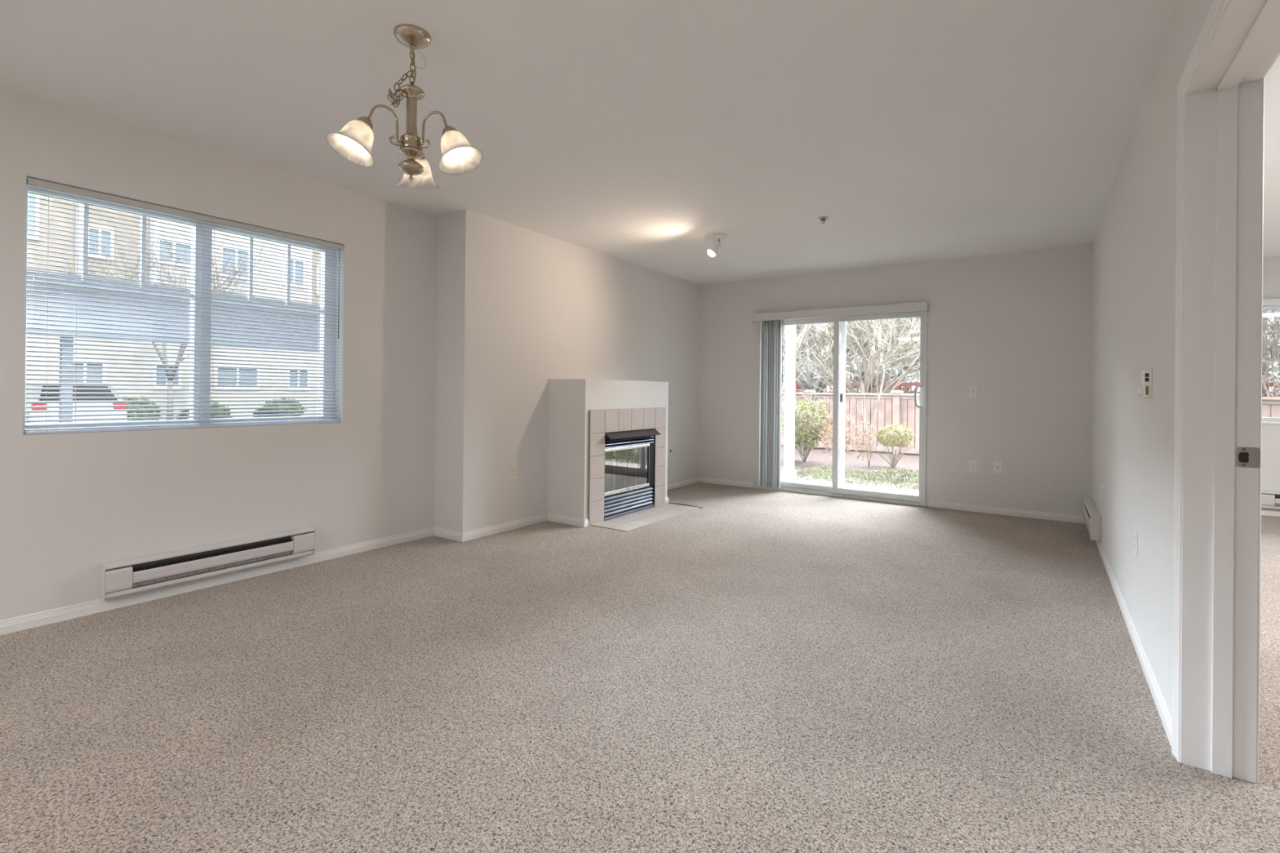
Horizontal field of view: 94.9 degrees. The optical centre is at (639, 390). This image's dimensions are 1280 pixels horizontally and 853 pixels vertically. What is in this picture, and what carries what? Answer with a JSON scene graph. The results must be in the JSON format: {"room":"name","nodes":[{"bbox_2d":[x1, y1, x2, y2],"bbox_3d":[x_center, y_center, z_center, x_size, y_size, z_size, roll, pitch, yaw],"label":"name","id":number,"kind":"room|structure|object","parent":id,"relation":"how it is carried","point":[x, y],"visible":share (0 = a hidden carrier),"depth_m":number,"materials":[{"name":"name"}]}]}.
{"room":"living room","nodes":[
{"label":"living room","id":0,"kind":"room"},
{"bbox_2d":[0,86,437,620],"bbox_3d":[-3.274,-0.135,2.138,0.160,2.440,5.830,0,0,34],"label":"wall","id":1,"kind":"structure","parent":0,"point":[72,504],"depth_m":3.28,"materials":[{"name":"white paint"}]},
{"bbox_2d":[22,184,336,434],"bbox_3d":[-2.488,-0.383,3.359,0.065,1.185,1.481,0,0,34],"label":"window","id":2,"kind":"structure","parent":1,"relation":"in","point":[28,189],"depth_m":3.32,"materials":[{"name":"white plastic"}]},
{"bbox_2d":[24,177,343,434],"bbox_3d":[-2.397,-0.380,3.298,0.044,1.176,1.471,0,0,34],"label":"window blind","id":3,"kind":"object","parent":2,"relation":"attached to","point":[29,181],"visible":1,"depth_m":3.16,"materials":[{"name":"white plastic"}]},
{"bbox_2d":[100,526,315,600],"bbox_3d":[-2.353,0.944,3.298,0.064,0.172,1.006,0,0,34],"label":"baseboard heater","id":4,"kind":"object","parent":1,"relation":"attached to","point":[123,577],"visible":1,"depth_m":3.21,"materials":[{"name":"white metal"}]},
{"bbox_2d":[0,476,699,635],"bbox_3d":[-2.066,1.069,3.474,0.343,0.062,9.417,0,0,34],"label":"baseboard","id":5,"kind":"structure","parent":1,"relation":"attached to","point":[61,614],"depth_m":3.41,"materials":[{"name":"white paint"}]},
{"bbox_2d":[434,208,701,533],"bbox_3d":[-0.476,-0.100,5.936,0.490,2.440,3.600,0,0,34],"label":"wall","id":6,"kind":"structure","parent":0,"point":[519,308],"depth_m":4.82,"materials":[{"name":"white paint"}]},
{"bbox_2d":[510,465,516,479],"bbox_3d":[-1.015,0.660,4.717,0.007,0.114,0.070,0,0,34],"label":"wall outlet","id":7,"kind":"object","parent":6,"relation":"attached to","point":[513,468],"visible":1,"depth_m":4.71,"materials":[{"name":"white plastic"}]},
{"bbox_2d":[0,471,1279,852],"bbox_3d":[1.268,1.155,2.072,7.630,0.050,11.070,0,0,34],"label":"floor","id":8,"kind":"structure","parent":0,"point":[749,670],"depth_m":2.11,"materials":[{"name":"carpet"}]},
{"bbox_2d":[546,378,669,527],"bbox_3d":[-0.224,0.516,5.446,0.488,1.212,1.321,0,0,34],"label":"fireplace","id":9,"kind":"object","parent":8,"relation":"on","point":[607,439],"visible":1,"depth_m":5.04,"materials":[{"name":"white paint"}]},
{"bbox_2d":[604,486,653,516],"bbox_3d":[-0.102,1.005,5.356,0.038,0.165,0.771,0,0,34],"label":"grille","id":10,"kind":"object","parent":9,"relation":"attached to","point":[616,502],"depth_m":5.33,"materials":[{"name":"grey metal"}]},
{"bbox_2d":[604,435,653,448],"bbox_3d":[-0.096,0.464,5.357,0.038,0.082,0.771,0,0,34],"label":"grille","id":11,"kind":"object","parent":9,"relation":"attached to","point":[646,441],"depth_m":5.35,"materials":[{"name":"grey metal"}]},
{"bbox_2d":[604,429,660,439],"bbox_3d":[-0.051,0.397,5.330,0.074,0.052,0.791,0,0,34],"label":"hood","id":12,"kind":"object","parent":9,"relation":"attached to","point":[613,434],"depth_m":5.28,"materials":[{"name":"brown metal"}]},
{"bbox_2d":[591,502,699,532],"bbox_3d":[0.083,1.121,5.249,0.371,0.006,1.191,0,0,34],"label":"hearth","id":13,"kind":"object","parent":8,"relation":"on","point":[638,519],"visible":1,"depth_m":5.17,"materials":[{"name":"beige tile"}]},
{"bbox_2d":[668,502,702,508],"bbox_3d":[0.444,1.122,5.737,0.390,0.018,0.020,0,0,34],"label":"carpet edge","id":14,"kind":"object","parent":8,"relation":"on","point":[668,503],"visible":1,"depth_m":5.74,"materials":[{"name":"carpet"}]},
{"bbox_2d":[0,0,1279,284],"bbox_3d":[1.333,-1.409,2.099,7.790,0.200,11.270,0,0,34],"label":"ceiling","id":15,"kind":"structure","parent":0,"point":[640,132],"depth_m":2.70,"materials":[{"name":"white paint"}]},
{"bbox_2d":[325,23,483,188],"bbox_3d":[-0.854,-1.060,2.160,0.517,0.542,0.508,0,0,34],"label":"chandelier","id":16,"kind":"object","parent":15,"relation":"hanging from","point":[353,142],"visible":1,"depth_m":2.16,"materials":[{"name":"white glass"}]},
{"bbox_2d":[707,233,727,257],"bbox_3d":[0.657,-1.218,4.962,0.166,0.184,0.129,1,0,-38],"label":"ceiling spotlight","id":17,"kind":"object","parent":15,"relation":"attached to","point":[712,251],"visible":1,"depth_m":4.93,"materials":[{"name":"white plastic"}]},
{"bbox_2d":[818,216,828,223],"bbox_3d":[1.385,-1.282,4.435,0.074,0.045,0.074,0,0,34],"label":"sprinkler","id":18,"kind":"object","parent":15,"relation":"attached to","point":[821,218],"visible":1,"depth_m":4.42,"materials":[{"name":"grey metal"}]},
{"bbox_2d":[698,243,1093,515],"bbox_3d":[2.179,-0.072,6.398,4.350,2.440,0.160,0,0,34],"label":"wall","id":19,"kind":"structure","parent":0,"point":[1016,326],"depth_m":5.59,"materials":[{"name":"white paint"}]},
{"bbox_2d":[728,443,733,453],"bbox_3d":[1.088,0.695,7.036,0.070,0.114,0.007,0,0,34],"label":"wall outlet","id":20,"kind":"object","parent":19,"relation":"attached to","point":[731,446],"visible":1,"depth_m":7.03,"materials":[{"name":"white plastic"}]},
{"bbox_2d":[751,302,928,488],"bbox_3d":[2.066,0.119,6.316,1.849,1.985,0.100,0,0,34],"label":"vertical blind","id":21,"kind":"object","parent":19,"relation":"attached to","point":[771,353],"visible":1,"depth_m":6.65,"materials":[{"name":"white plastic"}]},
{"bbox_2d":[755,310,927,506],"bbox_3d":[2.132,0.155,6.386,1.800,1.985,0.210,0,0,34],"label":"door","id":22,"kind":"structure","parent":19,"relation":"in","point":[833,491],"depth_m":6.34,"materials":[{"name":"white plastic"}]},
{"bbox_2d":[698,476,1085,524],"bbox_3d":[2.320,1.118,6.186,3.860,0.062,0.013,0,0,34],"label":"baseboard","id":23,"kind":"structure","parent":19,"relation":"attached to","point":[1010,512],"depth_m":5.53,"materials":[{"name":"white paint"}]},
{"bbox_2d":[968,460,977,472],"bbox_3d":[3.177,0.725,5.607,0.070,0.114,0.007,0,0,34],"label":"wall outlet","id":24,"kind":"object","parent":19,"relation":"attached to","point":[972,467],"visible":1,"depth_m":5.61,"materials":[{"name":"white plastic"}]},
{"bbox_2d":[968,385,977,397],"bbox_3d":[3.181,0.008,5.606,0.070,0.114,0.015,0,0,34],"label":"light switch","id":25,"kind":"object","parent":19,"relation":"attached to","point":[972,388],"visible":1,"depth_m":5.61,"materials":[{"name":"white plastic"}]},
{"bbox_2d":[993,461,1002,473],"bbox_3d":[3.345,0.721,5.491,0.070,0.114,0.009,0,0,34],"label":"outlet","id":26,"kind":"object","parent":19,"relation":"attached to","point":[997,465],"visible":1,"depth_m":5.49,"materials":[{"name":"white plastic"}]},
{"bbox_2d":[1091,0,1213,716],"bbox_3d":[1.760,-0.085,1.796,0.155,2.440,10.950,0,0,34],"label":"wall","id":27,"kind":"structure","parent":0,"point":[1134,319],"depth_m":2.51,"materials":[{"name":"white paint"}]},
{"bbox_2d":[1083,498,1101,541],"bbox_3d":[3.535,1.000,4.601,0.064,0.175,0.886,0,0,34],"label":"baseboard heater","id":28,"kind":"object","parent":27,"relation":"attached to","point":[1091,516],"visible":1,"depth_m":4.30,"materials":[{"name":"white metal"}]},
{"bbox_2d":[1101,484,1103,501],"bbox_3d":[3.252,0.718,4.130,0.007,0.114,0.070,0,0,34],"label":"wall outlet","id":29,"kind":"object","parent":27,"relation":"attached to","point":[1102,490],"visible":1,"depth_m":4.11,"materials":[{"name":"white plastic"}]},
{"bbox_2d":[1095,540,1172,746],"bbox_3d":[1.249,1.097,1.214,0.013,0.062,9.430,0,0,34],"label":"baseboard","id":30,"kind":"structure","parent":27,"relation":"attached to","point":[1165,715],"depth_m":2.44,"materials":[{"name":"white paint"}]},
{"bbox_2d":[1133,528,1137,556],"bbox_3d":[2.252,0.692,2.670,0.007,0.114,0.070,0,0,34],"label":"wall outlet","id":31,"kind":"object","parent":27,"relation":"attached to","point":[1135,533],"visible":1,"depth_m":2.65,"materials":[{"name":"white plastic"}]},
{"bbox_2d":[1137,368,1152,398],"bbox_3d":[2.032,-0.027,2.366,0.039,0.120,0.080,0,0,34],"label":"thermostat","id":32,"kind":"object","parent":27,"relation":"attached to","point":[1144,389],"visible":1,"depth_m":2.34,"materials":[{"name":"white plastic"}]},
{"bbox_2d":[1171,0,1279,783],"bbox_3d":[1.461,0.082,1.362,0.187,2.097,1.044,0,0,34],"label":"door frame","id":33,"kind":"structure","parent":27,"relation":"in","point":[1216,639],"depth_m":1.73,"materials":[{"name":"white paint"}]},
{"bbox_2d":[1261,257,1279,510],"bbox_3d":[6.233,-0.034,5.466,3.085,2.440,0.160,0,0,34],"label":"wall","id":34,"kind":"structure","parent":0,"point":[1270,442],"depth_m":5.55,"materials":[{"name":"white paint"}]},
{"bbox_2d":[1261,508,1279,516],"bbox_3d":[4.632,1.135,3.140,3.085,0.062,5.470,0,0,34],"label":"baseboard","id":35,"kind":"structure","parent":34,"relation":"attached to","point":[1267,512],"depth_m":5.54,"materials":[{"name":"white paint"}]},
{"bbox_2d":[1261,489,1279,509],"bbox_3d":[6.276,1.034,5.290,1.006,0.165,0.064,0,0,34],"label":"baseboard heater","id":36,"kind":"object","parent":34,"relation":"attached to","point":[1269,499],"visible":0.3,"depth_m":5.51,"materials":[{"name":"white metal"}]},
{"bbox_2d":[1262,309,1279,424],"bbox_3d":[6.321,-0.245,5.383,1.670,1.135,0.160,0,0,34],"label":"window","id":37,"kind":"structure","parent":34,"relation":"in","point":[1273,420],"depth_m":5.61,"materials":[{"name":"white plastic"}]},
{"bbox_2d":[1262,297,1279,310],"bbox_3d":[6.278,-0.809,5.314,1.690,0.100,0.048,0,0,34],"label":"roller blind","id":38,"kind":"object","parent":34,"relation":"attached to","point":[1268,304],"visible":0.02,"depth_m":5.52,"materials":[{"name":"white plastic"}]},
{"label":"outside","id":39,"kind":"structure","parent":0,"visible":0},
{"bbox_2d":[780,429,919,484],"bbox_3d":[19.040,1.497,27.849,28.000,0.220,52.510,0,0,34],"label":"ground","id":40,"kind":"structure","parent":39,"point":[908,461],"depth_m":9.95,"materials":[{"name":"grey concrete"}]},
{"bbox_2d":[781,387,839,462],"bbox_3d":[2.769,0.577,9.831,0.977,1.245,1.401,0,0,43],"label":"bushy shrub","id":41,"kind":"object","parent":40,"relation":"on","point":[803,436],"visible":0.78,"depth_m":9.59,"materials":[{"name":"green plant"}]},
{"bbox_2d":[781,324,839,391],"bbox_3d":[6.590,-2.015,25.158,4.804,6.545,4.844,0,0,34],"label":"evergreen tree","id":42,"kind":"object","parent":40,"relation":"on","point":[797,332],"visible":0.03,"depth_m":24.19,"materials":[{"name":"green plant"}]},
{"bbox_2d":[781,322,846,400],"bbox_3d":[2.958,-1.281,11.495,4.518,4.972,5.199,1,0,15],"label":"bare tree","id":43,"kind":"object","parent":40,"relation":"on","point":[805,327],"visible":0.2,"depth_m":11.19,"materials":[{"name":"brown plant"}]},
{"bbox_2d":[812,403,853,459],"bbox_3d":[2.976,0.691,9.098,0.674,1.005,0.535,1,0,7],"label":"shrub","id":44,"kind":"object","parent":40,"relation":"on","point":[827,415],"visible":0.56,"depth_m":9.03,"materials":[{"name":"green plant"}]},
{"bbox_2d":[780,464,919,490],"bbox_3d":[3.357,1.133,7.712,3.682,0.153,1.732,0,0,34],"label":"ground cover","id":45,"kind":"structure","parent":40,"relation":"on","point":[873,477],"depth_m":7.66,"materials":[{"name":"green plant"}]},
{"bbox_2d":[782,318,919,399],"bbox_3d":[4.348,-2.167,15.305,9.436,6.783,8.602,1,0,-13],"label":"bare tree","id":46,"kind":"object","parent":40,"relation":"on","point":[819,383],"visible":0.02,"depth_m":15.38,"materials":[{"name":"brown plant"}]},
{"bbox_2d":[782,317,920,441],"bbox_3d":[4.616,-2.022,12.705,8.062,6.493,8.176,1,0,7],"label":"bare tree","id":47,"kind":"object","parent":40,"relation":"on","point":[825,367],"visible":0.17,"depth_m":12.27,"materials":[{"name":"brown plant"}]},
{"bbox_2d":[822,318,907,392],"bbox_3d":[10.005,-3.448,25.926,5.096,9.482,5.107,1,0,17],"label":"evergreen tree","id":48,"kind":"object","parent":40,"relation":"on","point":[856,380],"visible":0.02,"depth_m":24.96,"materials":[{"name":"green plant"}]},
{"bbox_2d":[826,335,902,467],"bbox_3d":[3.376,0.162,9.078,1.058,2.069,1.049,1,0,-45],"label":"shrub","id":49,"kind":"object","parent":40,"relation":"on","point":[879,396],"visible":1,"depth_m":9.06,"materials":[{"name":"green plant"}]},
{"bbox_2d":[862,422,915,467],"bbox_3d":[3.895,0.855,9.136,0.815,0.710,0.584,0,0,34],"label":"round shrub","id":50,"kind":"object","parent":40,"relation":"on","point":[882,434],"visible":1,"depth_m":9.00,"materials":[{"name":"green plant"}]},
{"bbox_2d":[867,317,919,392],"bbox_3d":[11.204,-2.472,22.666,4.564,7.542,4.530,0,0,34],"label":"evergreen tree","id":51,"kind":"object","parent":40,"relation":"on","point":[913,375],"visible":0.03,"depth_m":22.25,"materials":[{"name":"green plant"}]},
{"bbox_2d":[781,389,1279,454],"bbox_3d":[5.540,0.612,10.750,15.014,1.215,0.210,0,0,34],"label":"wooden fence","id":52,"kind":"object","parent":40,"relation":"on","point":[899,415],"visible":0.2,"depth_m":11.36,"materials":[{"name":"brown wood"}]},
{"bbox_2d":[782,379,1279,431],"bbox_3d":[8.256,0.454,17.369,26.020,1.550,0.140,0,0,34],"label":"wooden fence","id":53,"kind":"object","parent":40,"relation":"on","point":[1271,384],"visible":0.06,"depth_m":17.66,"materials":[{"name":"red wood"}]},
{"bbox_2d":[1262,309,1279,417],"bbox_3d":[11.541,-1.484,9.688,7.884,5.541,9.699,1,0,-10],"label":"bare tree","id":54,"kind":"object","parent":40,"relation":"on","point":[1267,370],"visible":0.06,"depth_m":9.95,"materials":[{"name":"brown plant"}]},
{"bbox_2d":[1262,309,1279,395],"bbox_3d":[19.226,-2.906,18.298,5.637,8.554,6.068,0,0,34],"label":"evergreen tree","id":55,"kind":"object","parent":40,"relation":"on","point":[1271,392],"visible":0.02,"depth_m":17.27,"materials":[{"name":"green plant"}]},
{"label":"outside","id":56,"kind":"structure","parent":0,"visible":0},
{"bbox_3d":[-9.230,1.409,14.783,23.890,0.120,46.000,0,0,34],"label":"lawn","id":57,"kind":"structure","parent":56,"visible":0},
{"bbox_2d":[122,395,162,421],"bbox_3d":[-17.557,0.820,20.374,1.627,1.356,1.714,1,0,1],"label":"bush","id":58,"kind":"object","parent":57,"relation":"on","point":[124,399],"visible":0.19,"depth_m":20.33,"materials":[{"name":"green plant"}]},
{"bbox_2d":[44,220,273,419],"bbox_3d":[-16.066,-2.654,20.188,6.276,7.899,7.422,1,0,11],"label":"bare tree","id":59,"kind":"object","parent":57,"relation":"on","point":[149,246],"visible":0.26,"depth_m":20.24,"materials":[{"name":"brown plant"}]},
{"bbox_2d":[25,193,320,421],"bbox_3d":[-21.499,-4.407,23.227,6.220,11.300,34.000,0,0,34],"label":"apartment building","id":60,"kind":"structure","parent":57,"relation":"on","point":[31,199],"depth_m":22.54,"materials":[{"name":"white paint"}]},
{"bbox_2d":[26,268,320,422],"bbox_3d":[-9.864,-0.755,21.294,4.460,4.220,32.000,0,0,34],"label":"carport","id":61,"kind":"object","parent":57,"relation":"on","point":[33,270],"visible":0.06,"depth_m":14.94,"materials":[{"name":"grey"}]},
{"bbox_2d":[175,410,211,419],"bbox_3d":[-15.463,1.054,20.410,1.032,0.854,1.050,0,0,34],"label":"bush","id":62,"kind":"object","parent":57,"relation":"on","point":[181,411],"visible":0.08,"depth_m":20.08,"materials":[{"name":"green plant"}]},
{"bbox_2d":[209,402,232,418],"bbox_3d":[-16.313,0.901,22.273,1.382,1.181,1.384,0,0,34],"label":"bush","id":63,"kind":"object","parent":57,"relation":"on","point":[211,406],"visible":0.18,"depth_m":22.23,"materials":[{"name":"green plant"}]},
{"bbox_2d":[253,405,285,417],"bbox_3d":[-14.129,1.020,22.404,1.136,0.924,1.259,1,0,-17],"label":"bush","id":64,"kind":"object","parent":57,"relation":"on","point":[263,406],"visible":0.3,"depth_m":22.13,"materials":[{"name":"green plant"}]},
{"bbox_2d":[265,398,307,416],"bbox_3d":[-14.769,0.907,24.435,1.581,1.214,1.598,0,0,34],"label":"bush","id":65,"kind":"object","parent":57,"relation":"on","point":[270,406],"visible":0.27,"depth_m":24.21,"materials":[{"name":"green plant"}]},
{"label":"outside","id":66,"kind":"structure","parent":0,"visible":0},
{"bbox_3d":[1.778,1.201,7.218,5.800,0.088,0.760,0,0,34],"label":"patio","id":67,"kind":"object","parent":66,"visible":0},
{"bbox_2d":[781,324,796,482],"bbox_3d":[1.877,-0.198,7.345,0.130,2.712,0.180,0,0,34],"label":"porch column","id":68,"kind":"structure","parent":67,"relation":"on","point":[788,474],"depth_m":7.29,"materials":[{"name":"white plastic"}]},
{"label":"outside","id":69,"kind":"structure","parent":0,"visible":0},
{"bbox_3d":[-18.900,1.236,7.103,11.200,0.025,22.400,0,0,34],"label":"street","id":70,"kind":"object","parent":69,"visible":0},
{"bbox_2d":[25,382,127,423],"bbox_3d":[-15.593,0.533,15.751,4.459,1.480,1.805,0,0,34],"label":"parked car","id":71,"kind":"object","parent":70,"relation":"on","point":[26,385],"visible":0.12,"depth_m":14.64,"materials":[{"name":"white paint"}]},
{"bbox_2d":[31,403,45,410],"bbox_3d":[-14.281,0.397,13.958,0.150,0.170,0.240,0,0,34],"label":"tail light","id":72,"kind":"object","parent":71,"relation":"attached to","point":[32,404],"depth_m":13.90,"materials":[{"name":"red plastic"}]},
{"bbox_2d":[113,402,126,408],"bbox_3d":[-13.446,0.408,15.180,0.150,0.170,0.240,0,0,34],"label":"tail light","id":73,"kind":"object","parent":71,"relation":"attached to","point":[116,403],"depth_m":15.14,"materials":[{"name":"red plastic"}]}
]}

